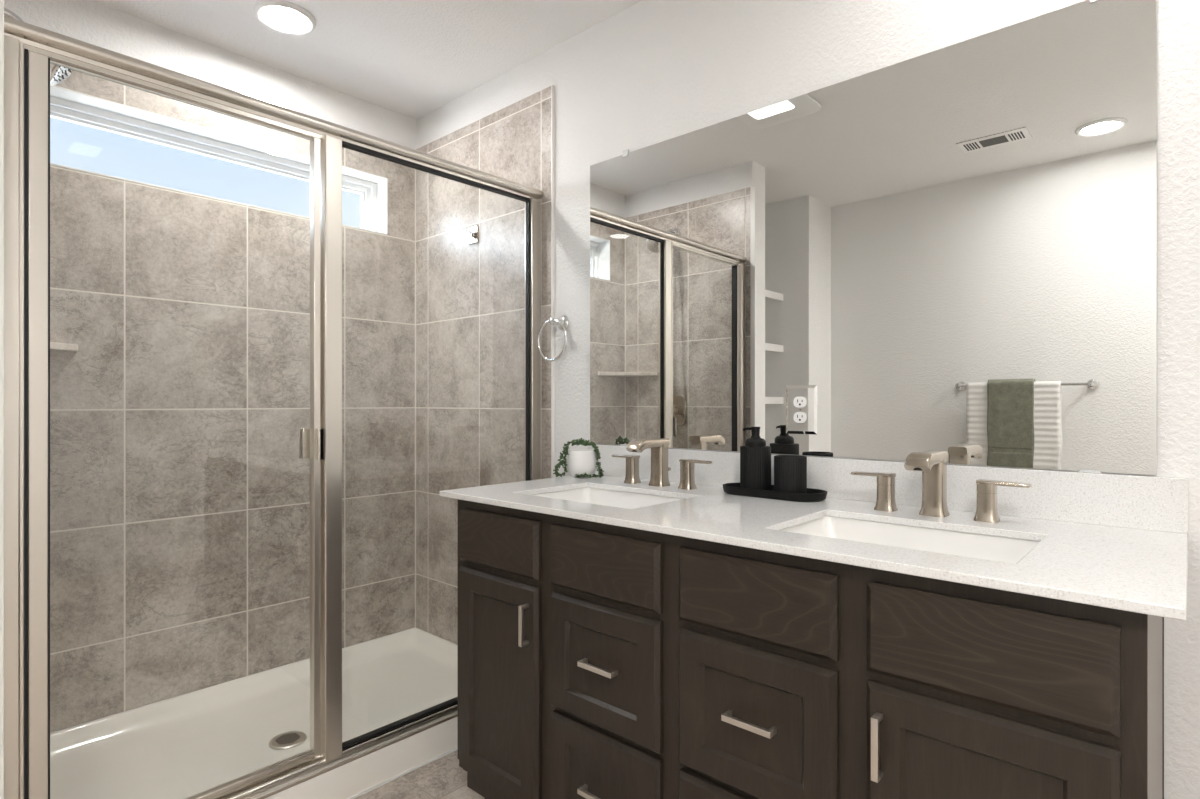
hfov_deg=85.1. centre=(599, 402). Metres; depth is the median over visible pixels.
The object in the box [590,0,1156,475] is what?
wall mirror
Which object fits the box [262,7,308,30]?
diffuser
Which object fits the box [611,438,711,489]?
faucet
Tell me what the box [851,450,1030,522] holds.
faucet
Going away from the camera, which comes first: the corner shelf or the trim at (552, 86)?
the corner shelf
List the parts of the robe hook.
knob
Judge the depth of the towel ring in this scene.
2.33 m
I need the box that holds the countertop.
[439,474,1188,620]
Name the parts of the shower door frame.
rail, header rail, post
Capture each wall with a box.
[4,0,415,732]
[415,0,1199,798]
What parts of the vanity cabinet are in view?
false drawer, door, handle, handle, handle, false drawer, drawer, drawer, drawer, handle, false drawer, drawer, handle, false drawer, door, panel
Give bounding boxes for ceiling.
[90,0,641,118]
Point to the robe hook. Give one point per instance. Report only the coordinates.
(473, 232)
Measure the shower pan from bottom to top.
0.106 m
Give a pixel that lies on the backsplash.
(1157, 503)
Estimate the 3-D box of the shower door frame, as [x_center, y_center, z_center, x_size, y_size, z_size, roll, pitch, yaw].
[-0.743,0.117,1.899,0.084,1.823,1.489,0,0,42]
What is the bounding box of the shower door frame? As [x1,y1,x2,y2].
[4,16,542,798]
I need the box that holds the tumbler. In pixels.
[774,455,806,493]
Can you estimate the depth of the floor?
1.94 m
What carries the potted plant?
on the countertop
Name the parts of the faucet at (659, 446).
lever, handle, spout, handle, lever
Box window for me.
[50,85,387,234]
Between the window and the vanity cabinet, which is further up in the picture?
the window
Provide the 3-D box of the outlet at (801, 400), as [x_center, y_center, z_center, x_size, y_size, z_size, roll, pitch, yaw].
[0.536,0.019,1.743,0.088,0.130,0.008,0,0,42]
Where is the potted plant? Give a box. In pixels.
[553,438,603,477]
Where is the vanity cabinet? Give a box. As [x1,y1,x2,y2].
[458,499,1163,798]
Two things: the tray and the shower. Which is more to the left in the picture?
the shower
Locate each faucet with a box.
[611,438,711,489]
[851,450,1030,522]
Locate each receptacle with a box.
[794,397,806,406]
[794,412,806,422]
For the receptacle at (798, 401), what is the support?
attached to the outlet at (801, 400)
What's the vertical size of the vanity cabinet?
0.874 m
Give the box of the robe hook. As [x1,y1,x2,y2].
[467,225,478,244]
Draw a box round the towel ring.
[537,316,568,361]
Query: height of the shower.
1.056 m
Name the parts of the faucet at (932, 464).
lever, handle, spout, handle, lever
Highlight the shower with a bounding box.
[4,7,73,400]
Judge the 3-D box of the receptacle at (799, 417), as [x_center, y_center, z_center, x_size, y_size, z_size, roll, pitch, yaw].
[0.534,0.040,1.742,0.036,0.029,0.003,0,0,42]
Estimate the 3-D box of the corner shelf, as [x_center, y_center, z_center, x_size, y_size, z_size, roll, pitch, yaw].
[-1.661,-0.174,1.903,0.262,0.022,0.262,0,0,42]
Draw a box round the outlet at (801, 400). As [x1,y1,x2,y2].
[786,385,817,434]
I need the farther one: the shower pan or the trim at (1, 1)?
the shower pan
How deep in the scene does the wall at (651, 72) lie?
2.28 m
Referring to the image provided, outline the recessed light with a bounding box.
[254,0,315,34]
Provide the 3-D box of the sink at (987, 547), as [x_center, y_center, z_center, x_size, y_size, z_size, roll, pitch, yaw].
[0.577,0.332,1.248,0.472,0.143,0.347,0,0,42]
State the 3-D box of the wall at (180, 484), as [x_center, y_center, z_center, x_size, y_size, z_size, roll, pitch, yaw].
[-1.449,-0.060,2.436,0.140,2.590,1.662,0,0,42]
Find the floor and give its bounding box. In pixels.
[354,750,483,798]
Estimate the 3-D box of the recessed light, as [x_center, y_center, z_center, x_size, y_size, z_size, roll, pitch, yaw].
[-1.063,-1.298,2.208,0.190,0.014,0.190,0,0,42]
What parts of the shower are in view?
arm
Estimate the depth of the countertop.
1.19 m
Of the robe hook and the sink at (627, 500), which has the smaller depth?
the sink at (627, 500)
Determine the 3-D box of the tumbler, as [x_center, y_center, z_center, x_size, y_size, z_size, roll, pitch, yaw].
[0.489,0.188,1.680,0.081,0.100,0.081,0,0,42]
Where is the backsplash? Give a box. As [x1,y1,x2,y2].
[587,444,1188,533]
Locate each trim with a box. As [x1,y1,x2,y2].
[0,0,3,798]
[551,85,554,477]
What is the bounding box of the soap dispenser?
[740,427,770,490]
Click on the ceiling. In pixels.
(410, 58)
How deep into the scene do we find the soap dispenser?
1.72 m
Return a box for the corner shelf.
[50,342,77,350]
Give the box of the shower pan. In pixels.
[50,627,457,798]
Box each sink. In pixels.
[534,487,682,508]
[780,516,1039,563]
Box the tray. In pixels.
[722,483,826,501]

